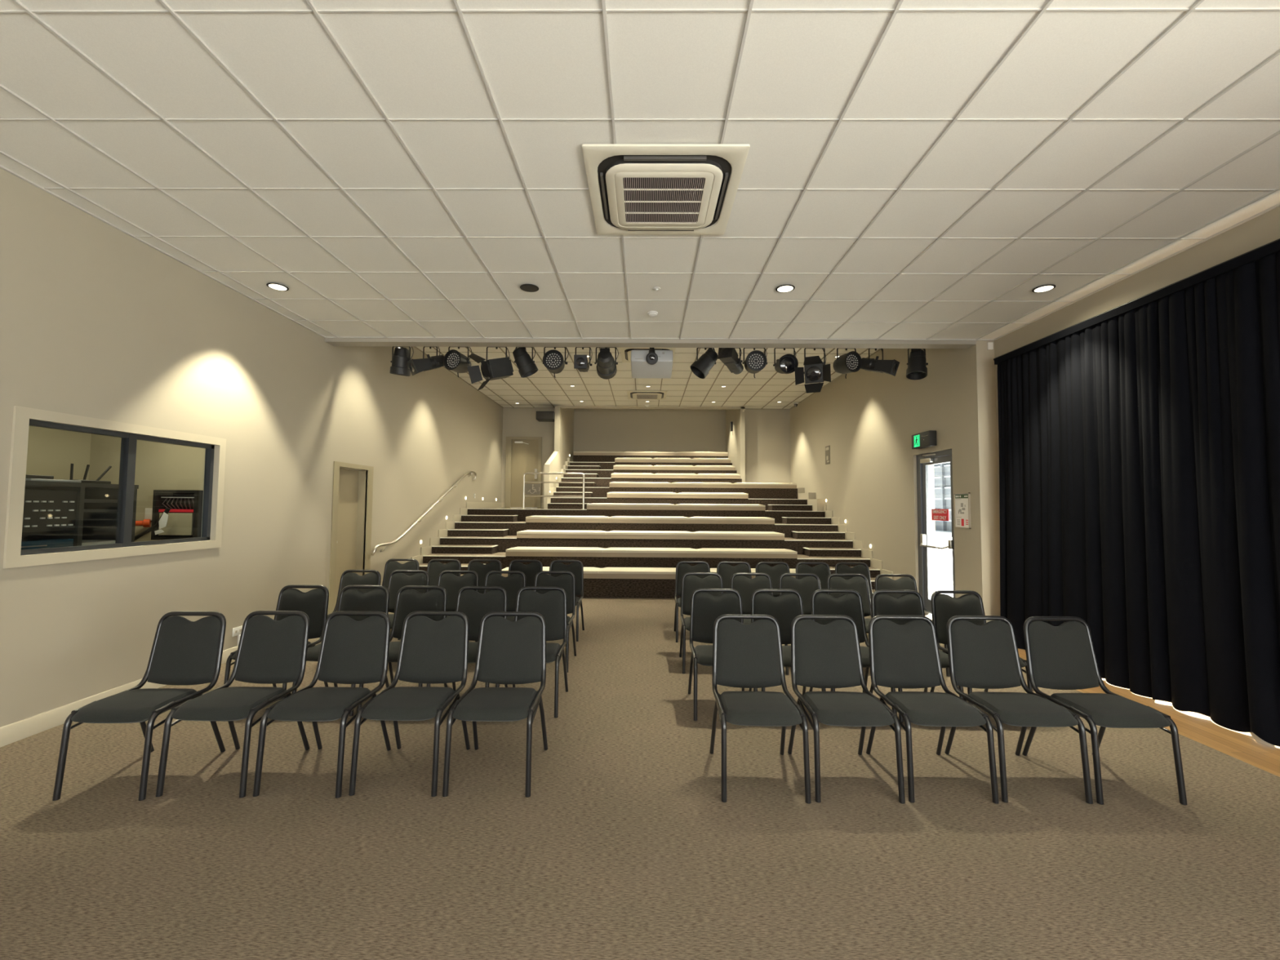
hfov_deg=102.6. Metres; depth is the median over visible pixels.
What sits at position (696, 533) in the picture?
cushion
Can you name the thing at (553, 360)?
light
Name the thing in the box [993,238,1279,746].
curtain
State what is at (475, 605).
chair
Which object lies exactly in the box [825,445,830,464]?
wall sign
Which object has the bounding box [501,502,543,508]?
baseboard
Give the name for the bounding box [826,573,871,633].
chair
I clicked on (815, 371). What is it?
spotlight
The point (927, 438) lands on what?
exit sign
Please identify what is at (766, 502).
tier
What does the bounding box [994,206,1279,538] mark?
wall
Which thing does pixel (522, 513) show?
tier
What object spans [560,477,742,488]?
tier
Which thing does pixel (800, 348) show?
trim
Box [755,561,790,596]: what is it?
chair
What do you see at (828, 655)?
chair
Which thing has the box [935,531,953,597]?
floor
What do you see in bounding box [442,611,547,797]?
chair
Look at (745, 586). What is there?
chair
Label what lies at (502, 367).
spotlight
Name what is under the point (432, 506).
handrail
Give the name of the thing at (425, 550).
baseboard
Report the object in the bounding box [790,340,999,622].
wall
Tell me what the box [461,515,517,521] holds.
step
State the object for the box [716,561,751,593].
chair
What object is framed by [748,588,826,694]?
chair
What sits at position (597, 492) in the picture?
tier
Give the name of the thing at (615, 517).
cushion
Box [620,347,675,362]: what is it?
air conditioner
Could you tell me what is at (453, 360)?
light
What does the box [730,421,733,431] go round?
bar
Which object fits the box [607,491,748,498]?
bench
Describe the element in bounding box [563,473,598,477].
step
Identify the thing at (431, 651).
chair
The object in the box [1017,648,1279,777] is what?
floor
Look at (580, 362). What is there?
spotlight
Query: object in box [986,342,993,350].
sensor
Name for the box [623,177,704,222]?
grille
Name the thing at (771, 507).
step
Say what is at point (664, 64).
ceiling
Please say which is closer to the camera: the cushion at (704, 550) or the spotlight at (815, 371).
the spotlight at (815, 371)
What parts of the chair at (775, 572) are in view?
frame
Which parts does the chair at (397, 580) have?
seat, backrest, frame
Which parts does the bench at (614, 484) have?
board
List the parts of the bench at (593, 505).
board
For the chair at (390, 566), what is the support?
on the floor at (624, 844)
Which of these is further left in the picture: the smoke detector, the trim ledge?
the smoke detector
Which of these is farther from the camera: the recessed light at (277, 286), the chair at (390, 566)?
the chair at (390, 566)
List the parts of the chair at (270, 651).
leg, seat, leg, frame, leg, backrest, leg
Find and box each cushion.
[502,566,599,573]
[506,546,604,552]
[516,529,606,534]
[525,515,608,519]
[573,450,624,453]
[586,502,675,506]
[598,567,675,573]
[603,547,697,553]
[605,530,693,535]
[607,491,677,494]
[608,515,689,519]
[609,481,671,484]
[611,472,653,475]
[613,464,653,466]
[614,457,653,459]
[624,451,675,453]
[653,457,692,459]
[653,465,694,466]
[653,473,697,475]
[671,482,733,484]
[675,451,728,453]
[675,503,765,506]
[677,492,748,495]
[689,516,774,519]
[692,457,730,460]
[693,531,784,535]
[694,465,735,467]
[695,547,797,553]
[697,473,740,475]
[710,568,795,573]
[733,482,796,484]
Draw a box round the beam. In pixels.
[560,405,744,409]
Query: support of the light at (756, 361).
hanging from the bar
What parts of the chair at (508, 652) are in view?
leg, leg, seat, frame, backrest, leg, leg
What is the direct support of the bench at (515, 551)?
on the tier at (588, 562)
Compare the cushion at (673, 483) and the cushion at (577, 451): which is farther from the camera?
the cushion at (577, 451)
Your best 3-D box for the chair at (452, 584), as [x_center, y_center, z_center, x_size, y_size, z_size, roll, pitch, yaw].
[-1.832,1.320,4.901,0.456,0.841,0.540,0,-3,1]
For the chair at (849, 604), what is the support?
on the floor at (624, 844)
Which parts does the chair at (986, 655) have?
leg, backrest, leg, frame, leg, seat, leg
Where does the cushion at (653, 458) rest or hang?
on the bench at (616, 460)
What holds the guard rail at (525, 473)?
on the tier at (522, 513)
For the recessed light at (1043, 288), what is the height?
0.007 m
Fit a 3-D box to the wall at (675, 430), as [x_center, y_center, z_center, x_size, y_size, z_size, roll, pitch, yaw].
[0.295,-0.079,16.502,5.150,4.800,0.120,0,-3,1]
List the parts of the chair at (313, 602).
leg, seat, frame, leg, backrest, leg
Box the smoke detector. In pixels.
[647,311,657,317]
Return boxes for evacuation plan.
[953,492,971,528]
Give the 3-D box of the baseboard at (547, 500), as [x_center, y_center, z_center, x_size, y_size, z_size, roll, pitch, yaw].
[-2.147,0.726,13.870,0.065,2.901,4.176,0,-3,1]
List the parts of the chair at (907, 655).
leg, leg, backrest, frame, seat, leg, leg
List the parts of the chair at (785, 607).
backrest, frame, seat, leg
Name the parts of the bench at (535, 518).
board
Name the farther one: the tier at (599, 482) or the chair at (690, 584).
the tier at (599, 482)
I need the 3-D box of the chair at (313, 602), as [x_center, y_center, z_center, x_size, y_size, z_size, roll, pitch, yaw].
[-2.747,1.266,3.921,0.456,0.841,0.540,0,-3,1]
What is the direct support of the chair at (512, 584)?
on the floor at (624, 844)
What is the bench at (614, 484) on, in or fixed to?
on the tier at (597, 492)
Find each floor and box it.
[0,597,1279,959]
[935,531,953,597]
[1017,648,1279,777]
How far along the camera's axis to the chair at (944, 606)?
4.09 m
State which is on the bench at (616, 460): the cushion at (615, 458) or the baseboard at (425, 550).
the cushion at (615, 458)
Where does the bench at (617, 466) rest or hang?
on the tier at (602, 473)
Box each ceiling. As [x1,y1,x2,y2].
[0,0,1279,340]
[417,346,879,408]
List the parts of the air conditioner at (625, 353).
panel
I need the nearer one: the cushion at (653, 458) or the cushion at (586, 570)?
the cushion at (586, 570)
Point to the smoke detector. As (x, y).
(651, 313)
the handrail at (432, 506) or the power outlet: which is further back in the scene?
the handrail at (432, 506)
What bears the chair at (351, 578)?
on the floor at (624, 844)
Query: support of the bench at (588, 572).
on the tier at (593, 588)
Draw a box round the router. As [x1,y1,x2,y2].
[58,463,111,484]
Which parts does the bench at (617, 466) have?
board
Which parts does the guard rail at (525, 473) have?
rail, rail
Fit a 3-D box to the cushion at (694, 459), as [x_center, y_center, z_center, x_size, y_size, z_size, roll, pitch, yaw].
[2.124,-0.613,15.433,1.145,0.059,0.424,0,-3,1]
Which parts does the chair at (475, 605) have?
leg, seat, backrest, frame, leg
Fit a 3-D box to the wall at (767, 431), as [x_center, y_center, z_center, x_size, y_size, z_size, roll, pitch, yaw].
[3.504,0.083,14.258,1.310,4.300,0.150,0,-3,1]
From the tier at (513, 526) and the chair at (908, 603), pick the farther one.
the tier at (513, 526)
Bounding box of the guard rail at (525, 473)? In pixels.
[522,472,585,509]
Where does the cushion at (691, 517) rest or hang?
on the bench at (535, 518)
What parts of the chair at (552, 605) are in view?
backrest, frame, seat, leg, leg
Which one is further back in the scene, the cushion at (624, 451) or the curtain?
the cushion at (624, 451)
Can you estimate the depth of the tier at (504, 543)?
9.89 m
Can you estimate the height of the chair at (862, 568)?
0.841 m
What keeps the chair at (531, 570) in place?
on the floor at (624, 844)
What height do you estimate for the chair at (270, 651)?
0.841 m
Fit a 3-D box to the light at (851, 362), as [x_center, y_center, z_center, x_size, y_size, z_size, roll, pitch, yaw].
[2.745,-1.599,6.839,0.294,0.508,0.317,1,-3,-20]
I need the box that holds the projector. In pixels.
[631,347,672,378]
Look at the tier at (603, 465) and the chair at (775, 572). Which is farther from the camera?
the tier at (603, 465)
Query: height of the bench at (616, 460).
0.141 m
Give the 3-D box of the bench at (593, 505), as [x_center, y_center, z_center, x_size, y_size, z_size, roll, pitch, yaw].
[0.801,0.607,11.620,3.973,0.141,0.424,0,-3,1]
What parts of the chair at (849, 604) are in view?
backrest, frame, seat, leg, leg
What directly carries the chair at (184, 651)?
on the floor at (624, 844)
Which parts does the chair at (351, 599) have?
leg, seat, leg, frame, backrest, leg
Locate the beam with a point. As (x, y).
(562, 406)
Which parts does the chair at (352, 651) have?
leg, leg, seat, frame, leg, backrest, leg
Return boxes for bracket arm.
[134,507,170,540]
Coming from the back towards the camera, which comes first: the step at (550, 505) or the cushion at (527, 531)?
the step at (550, 505)
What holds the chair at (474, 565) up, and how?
on the floor at (624, 844)
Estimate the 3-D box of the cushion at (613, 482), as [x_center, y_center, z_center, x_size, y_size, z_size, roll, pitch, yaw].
[0.010,0.086,13.158,1.560,0.059,0.424,0,-3,1]
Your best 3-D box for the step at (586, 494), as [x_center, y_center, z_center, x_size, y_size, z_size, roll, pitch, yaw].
[-1.660,0.373,12.766,0.923,0.138,0.376,0,-3,1]
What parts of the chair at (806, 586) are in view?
frame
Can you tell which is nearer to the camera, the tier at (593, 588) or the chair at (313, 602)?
the chair at (313, 602)
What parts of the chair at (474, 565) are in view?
frame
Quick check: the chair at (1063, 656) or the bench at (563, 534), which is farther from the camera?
the bench at (563, 534)
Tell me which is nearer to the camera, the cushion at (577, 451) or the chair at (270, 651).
the chair at (270, 651)
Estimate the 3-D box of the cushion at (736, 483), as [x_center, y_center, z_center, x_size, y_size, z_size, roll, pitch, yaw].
[3.150,0.106,13.130,1.592,0.059,0.424,0,-3,1]
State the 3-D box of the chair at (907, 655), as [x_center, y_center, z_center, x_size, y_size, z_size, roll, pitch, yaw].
[1.612,1.246,2.904,0.456,0.841,0.540,0,-3,1]
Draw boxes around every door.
[328,461,373,613]
[504,436,542,508]
[915,448,955,613]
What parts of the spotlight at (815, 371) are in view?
barn door, barn door, barn door, barn door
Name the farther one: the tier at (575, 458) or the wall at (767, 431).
the tier at (575, 458)
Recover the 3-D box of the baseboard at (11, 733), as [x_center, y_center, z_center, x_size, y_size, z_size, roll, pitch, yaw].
[-3.948,1.474,0.993,0.016,0.118,10.660,0,-3,1]
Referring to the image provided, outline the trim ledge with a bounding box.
[797,487,825,511]
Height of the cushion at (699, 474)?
0.059 m
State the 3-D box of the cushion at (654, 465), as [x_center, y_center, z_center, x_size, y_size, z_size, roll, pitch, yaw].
[0.962,-0.383,14.679,1.147,0.059,0.424,0,-3,1]
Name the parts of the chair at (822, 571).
frame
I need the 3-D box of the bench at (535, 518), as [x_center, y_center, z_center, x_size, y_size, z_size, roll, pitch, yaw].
[0.208,0.840,10.860,5.172,0.141,0.424,0,-3,1]
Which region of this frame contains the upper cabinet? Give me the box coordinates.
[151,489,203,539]
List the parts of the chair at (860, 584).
backrest, seat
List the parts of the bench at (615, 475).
board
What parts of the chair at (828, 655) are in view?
leg, leg, backrest, frame, seat, leg, leg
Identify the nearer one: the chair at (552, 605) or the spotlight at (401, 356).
the chair at (552, 605)
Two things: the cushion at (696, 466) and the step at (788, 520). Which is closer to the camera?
the step at (788, 520)
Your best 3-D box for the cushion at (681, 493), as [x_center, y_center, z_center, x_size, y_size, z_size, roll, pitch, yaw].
[1.730,0.334,12.378,1.677,0.059,0.424,0,-3,1]
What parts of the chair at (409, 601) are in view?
leg, leg, seat, frame, backrest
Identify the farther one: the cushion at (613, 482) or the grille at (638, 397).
the cushion at (613, 482)
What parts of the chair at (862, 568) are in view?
frame, backrest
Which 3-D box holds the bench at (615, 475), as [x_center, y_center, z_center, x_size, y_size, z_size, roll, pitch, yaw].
[0.952,-0.105,13.912,3.448,0.141,0.424,0,-3,1]
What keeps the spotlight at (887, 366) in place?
hanging from the bar
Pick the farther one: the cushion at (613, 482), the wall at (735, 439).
the wall at (735, 439)
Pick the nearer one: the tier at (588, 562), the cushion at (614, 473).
the tier at (588, 562)
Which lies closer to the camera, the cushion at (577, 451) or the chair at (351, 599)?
the chair at (351, 599)
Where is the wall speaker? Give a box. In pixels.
[536,411,555,422]
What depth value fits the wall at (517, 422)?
14.31 m
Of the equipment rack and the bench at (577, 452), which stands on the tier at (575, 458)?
the bench at (577, 452)
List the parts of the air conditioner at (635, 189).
panel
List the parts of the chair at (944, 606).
leg, backrest, leg, frame, seat, leg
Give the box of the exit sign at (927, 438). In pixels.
[911,430,937,448]
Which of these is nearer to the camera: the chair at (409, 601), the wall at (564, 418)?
the chair at (409, 601)
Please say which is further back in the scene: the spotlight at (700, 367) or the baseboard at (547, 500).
the baseboard at (547, 500)
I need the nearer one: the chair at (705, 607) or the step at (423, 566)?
the chair at (705, 607)
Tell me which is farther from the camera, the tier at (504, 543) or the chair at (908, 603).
the tier at (504, 543)
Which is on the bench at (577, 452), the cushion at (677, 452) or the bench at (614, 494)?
the cushion at (677, 452)
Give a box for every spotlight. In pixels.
[389,346,413,376]
[407,346,444,375]
[466,346,513,390]
[512,346,537,377]
[573,346,592,372]
[594,346,618,379]
[690,347,717,378]
[717,347,743,374]
[773,347,798,373]
[794,347,831,393]
[860,348,899,376]
[906,348,928,379]
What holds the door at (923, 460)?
in the wall at (868, 420)
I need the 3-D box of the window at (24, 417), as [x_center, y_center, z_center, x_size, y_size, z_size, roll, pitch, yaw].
[-3.972,0.080,3.996,0.136,1.014,1.616,0,-3,1]
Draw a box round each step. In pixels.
[418,563,485,573]
[431,544,497,554]
[447,528,508,536]
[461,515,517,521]
[547,502,588,509]
[553,492,592,497]
[558,482,595,487]
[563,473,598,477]
[567,465,599,469]
[768,504,812,511]
[782,516,831,524]
[791,531,844,539]
[802,546,861,556]
[829,566,879,577]
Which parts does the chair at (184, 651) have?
leg, seat, leg, frame, leg, backrest, leg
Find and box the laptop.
[25,474,81,482]
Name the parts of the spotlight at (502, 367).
barn door, barn door, barn door, barn door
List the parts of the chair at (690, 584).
leg, leg, seat, frame, backrest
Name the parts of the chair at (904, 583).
frame, backrest, leg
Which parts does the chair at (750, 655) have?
leg, leg, backrest, frame, seat, leg, leg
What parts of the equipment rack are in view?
patch panel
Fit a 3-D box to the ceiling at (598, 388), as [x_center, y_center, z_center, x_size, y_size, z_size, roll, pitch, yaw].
[0.136,-2.217,10.411,8.005,0.048,7.820,0,-3,1]
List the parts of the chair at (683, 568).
leg, leg, seat, backrest, frame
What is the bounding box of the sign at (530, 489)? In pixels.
[524,484,540,494]
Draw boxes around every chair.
[52,611,226,800]
[155,610,309,797]
[223,584,328,699]
[253,610,391,798]
[291,585,389,715]
[327,569,381,617]
[348,610,470,796]
[356,585,447,712]
[382,558,418,639]
[387,569,429,628]
[426,559,461,591]
[426,586,507,690]
[437,570,479,641]
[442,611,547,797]
[466,559,502,593]
[468,570,525,641]
[495,586,568,717]
[507,560,542,591]
[533,570,576,672]
[548,560,584,641]
[673,560,710,642]
[679,572,723,673]
[688,588,757,720]
[709,613,811,804]
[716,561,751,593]
[730,573,788,675]
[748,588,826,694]
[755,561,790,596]
[778,573,820,620]
[787,614,905,803]
[795,561,830,593]
[808,589,897,715]
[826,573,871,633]
[835,562,872,618]
[866,614,999,803]
[869,589,963,722]
[875,573,950,676]
[929,590,1032,704]
[944,615,1093,804]
[1022,616,1186,804]
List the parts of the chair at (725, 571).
frame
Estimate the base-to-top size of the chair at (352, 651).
0.841 m
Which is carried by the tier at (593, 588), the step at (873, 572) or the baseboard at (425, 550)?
the step at (873, 572)
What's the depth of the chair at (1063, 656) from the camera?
3.07 m
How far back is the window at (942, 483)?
15.73 m
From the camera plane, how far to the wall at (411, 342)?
6.32 m
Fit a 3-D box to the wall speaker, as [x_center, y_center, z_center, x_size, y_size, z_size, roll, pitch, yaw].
[-2.536,-1.719,13.882,0.475,0.220,0.404,0,-3,1]
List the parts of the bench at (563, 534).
board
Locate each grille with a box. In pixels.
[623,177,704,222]
[636,395,657,399]
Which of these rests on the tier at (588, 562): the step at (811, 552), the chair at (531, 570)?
the step at (811, 552)
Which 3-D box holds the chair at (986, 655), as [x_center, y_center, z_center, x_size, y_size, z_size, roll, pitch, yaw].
[2.096,1.249,2.908,0.456,0.841,0.540,0,-3,1]
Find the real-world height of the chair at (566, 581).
0.841 m
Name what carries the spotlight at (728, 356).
hanging from the bar
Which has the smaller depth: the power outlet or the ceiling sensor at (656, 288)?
the ceiling sensor at (656, 288)
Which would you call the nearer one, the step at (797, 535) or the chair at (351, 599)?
the chair at (351, 599)
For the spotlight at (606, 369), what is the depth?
6.76 m
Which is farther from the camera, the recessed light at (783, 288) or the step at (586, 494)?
the step at (586, 494)
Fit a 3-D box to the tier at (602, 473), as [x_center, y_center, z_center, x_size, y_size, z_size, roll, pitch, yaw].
[0.309,0.985,14.793,4.832,2.507,0.760,0,-3,1]
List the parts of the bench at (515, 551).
board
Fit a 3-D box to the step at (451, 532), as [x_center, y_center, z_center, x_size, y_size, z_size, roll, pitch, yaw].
[-3.300,1.075,10.487,1.131,0.138,0.376,0,-3,1]
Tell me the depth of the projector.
6.73 m
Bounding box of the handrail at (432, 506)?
[370,471,476,555]
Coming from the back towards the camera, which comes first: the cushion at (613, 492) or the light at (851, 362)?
the cushion at (613, 492)
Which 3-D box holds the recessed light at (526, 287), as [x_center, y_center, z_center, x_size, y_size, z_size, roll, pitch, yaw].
[-1.039,-1.802,4.821,0.174,0.007,0.174,0,-3,1]
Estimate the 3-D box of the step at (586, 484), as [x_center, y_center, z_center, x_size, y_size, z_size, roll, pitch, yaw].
[-1.652,0.136,13.530,0.923,0.138,0.376,0,-3,1]
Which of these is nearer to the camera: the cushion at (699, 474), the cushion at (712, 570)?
the cushion at (712, 570)
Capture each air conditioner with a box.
[582,144,750,235]
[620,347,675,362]
[626,390,666,399]
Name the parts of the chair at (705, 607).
leg, leg, seat, frame, backrest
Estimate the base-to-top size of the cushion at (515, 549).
0.059 m
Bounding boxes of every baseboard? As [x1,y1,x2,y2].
[0,645,238,747]
[410,502,501,564]
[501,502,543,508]
[544,457,573,509]
[824,504,893,579]
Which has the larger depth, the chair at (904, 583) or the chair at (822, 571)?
the chair at (822, 571)
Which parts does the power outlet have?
plate, cord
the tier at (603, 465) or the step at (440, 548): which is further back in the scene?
the tier at (603, 465)
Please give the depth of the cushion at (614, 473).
13.71 m
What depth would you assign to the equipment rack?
4.28 m
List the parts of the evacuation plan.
red panel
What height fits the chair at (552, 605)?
0.841 m
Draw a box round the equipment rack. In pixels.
[21,480,138,550]
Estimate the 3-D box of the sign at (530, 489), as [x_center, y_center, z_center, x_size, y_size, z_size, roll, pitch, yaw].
[-2.397,0.204,11.472,0.340,0.240,0.008,0,-3,1]
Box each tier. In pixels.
[422,551,870,568]
[440,535,853,554]
[454,521,838,537]
[460,573,875,598]
[467,507,825,523]
[550,497,807,510]
[555,486,797,498]
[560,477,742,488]
[565,469,737,479]
[569,462,732,470]
[573,455,728,462]
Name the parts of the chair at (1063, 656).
leg, backrest, leg, frame, leg, seat, leg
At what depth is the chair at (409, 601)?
4.14 m
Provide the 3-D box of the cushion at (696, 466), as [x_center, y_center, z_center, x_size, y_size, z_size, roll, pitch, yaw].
[2.112,-0.375,14.668,1.145,0.059,0.424,0,-3,1]
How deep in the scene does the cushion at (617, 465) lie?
14.48 m
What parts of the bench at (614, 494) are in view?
board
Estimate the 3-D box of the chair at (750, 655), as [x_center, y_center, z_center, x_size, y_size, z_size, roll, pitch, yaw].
[0.650,1.239,2.894,0.456,0.841,0.540,0,-3,1]
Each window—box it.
[2,405,226,568]
[933,462,951,532]
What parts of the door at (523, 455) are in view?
handle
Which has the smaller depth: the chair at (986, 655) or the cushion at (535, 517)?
the chair at (986, 655)
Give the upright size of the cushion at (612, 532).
0.059 m
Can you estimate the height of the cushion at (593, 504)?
0.059 m
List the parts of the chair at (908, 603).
leg, backrest, leg, frame, seat, leg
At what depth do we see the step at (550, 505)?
11.82 m
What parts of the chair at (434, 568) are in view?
frame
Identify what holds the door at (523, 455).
in the wall at (517, 422)
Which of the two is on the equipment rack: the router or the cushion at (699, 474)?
the router
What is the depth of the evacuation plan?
6.48 m
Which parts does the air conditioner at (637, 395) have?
panel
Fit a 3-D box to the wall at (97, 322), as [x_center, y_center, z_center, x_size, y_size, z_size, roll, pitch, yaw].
[-3.977,-0.418,5.087,0.140,4.300,18.650,0,-3,1]
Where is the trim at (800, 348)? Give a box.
[414,346,880,409]
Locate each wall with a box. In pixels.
[0,168,502,727]
[26,426,204,542]
[324,337,976,348]
[501,408,555,502]
[543,405,573,508]
[573,408,725,456]
[725,407,745,482]
[744,408,790,483]
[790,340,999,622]
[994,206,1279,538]
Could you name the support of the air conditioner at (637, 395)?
attached to the ceiling at (598, 388)
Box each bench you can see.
[502,566,795,578]
[505,546,797,558]
[516,529,784,540]
[525,515,774,524]
[573,450,728,456]
[586,502,765,510]
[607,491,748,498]
[608,481,796,488]
[611,472,740,479]
[613,464,735,470]
[614,457,730,462]
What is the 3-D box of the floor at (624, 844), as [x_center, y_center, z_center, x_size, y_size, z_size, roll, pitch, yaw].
[0.155,1.661,1.989,8.405,0.100,12.738,0,-3,1]
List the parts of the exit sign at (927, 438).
green panel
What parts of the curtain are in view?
rod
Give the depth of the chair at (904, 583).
5.10 m
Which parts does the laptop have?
lid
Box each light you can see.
[266,282,288,290]
[443,346,471,377]
[520,284,538,292]
[542,346,568,377]
[742,347,767,377]
[775,284,795,293]
[832,348,862,378]
[1031,284,1055,293]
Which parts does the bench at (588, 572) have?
board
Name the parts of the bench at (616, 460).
board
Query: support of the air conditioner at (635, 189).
attached to the ceiling at (664, 64)
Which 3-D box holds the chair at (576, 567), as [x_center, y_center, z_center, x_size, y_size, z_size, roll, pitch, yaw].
[-0.899,1.378,5.952,0.456,0.841,0.540,0,-3,1]
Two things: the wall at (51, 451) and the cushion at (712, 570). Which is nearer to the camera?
the wall at (51, 451)
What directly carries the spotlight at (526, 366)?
hanging from the bar
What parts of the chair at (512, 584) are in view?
backrest, frame, seat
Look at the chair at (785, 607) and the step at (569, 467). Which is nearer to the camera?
the chair at (785, 607)
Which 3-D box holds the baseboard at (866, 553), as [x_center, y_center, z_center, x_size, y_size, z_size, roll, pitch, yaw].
[4.102,1.245,9.874,0.020,1.558,4.478,0,-3,1]
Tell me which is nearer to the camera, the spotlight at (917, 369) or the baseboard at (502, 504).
the spotlight at (917, 369)
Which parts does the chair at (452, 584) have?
backrest, frame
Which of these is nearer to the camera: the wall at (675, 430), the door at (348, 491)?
the door at (348, 491)
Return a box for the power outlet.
[231,625,242,645]
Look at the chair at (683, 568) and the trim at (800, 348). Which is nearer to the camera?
the chair at (683, 568)
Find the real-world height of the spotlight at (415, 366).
0.514 m
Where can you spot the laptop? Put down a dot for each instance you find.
(28, 477)
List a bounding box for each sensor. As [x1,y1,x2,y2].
[653,286,660,290]
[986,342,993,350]
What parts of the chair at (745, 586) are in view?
seat, backrest, frame, leg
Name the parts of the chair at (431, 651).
leg, leg, seat, frame, backrest, leg, leg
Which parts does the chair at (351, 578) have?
backrest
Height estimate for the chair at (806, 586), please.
0.841 m
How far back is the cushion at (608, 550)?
9.13 m
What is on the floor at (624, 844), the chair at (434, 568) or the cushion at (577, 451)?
the chair at (434, 568)
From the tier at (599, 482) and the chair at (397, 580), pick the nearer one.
the chair at (397, 580)
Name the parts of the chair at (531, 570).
frame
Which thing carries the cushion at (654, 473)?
on the bench at (615, 475)
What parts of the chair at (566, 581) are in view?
backrest, frame, leg, leg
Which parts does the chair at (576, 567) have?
backrest, frame, seat, leg, leg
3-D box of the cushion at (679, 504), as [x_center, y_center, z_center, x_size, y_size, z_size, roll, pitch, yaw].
[1.788,0.572,11.613,1.995,0.059,0.424,0,-3,1]
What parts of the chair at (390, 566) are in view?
backrest, frame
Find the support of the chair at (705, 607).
on the floor at (624, 844)

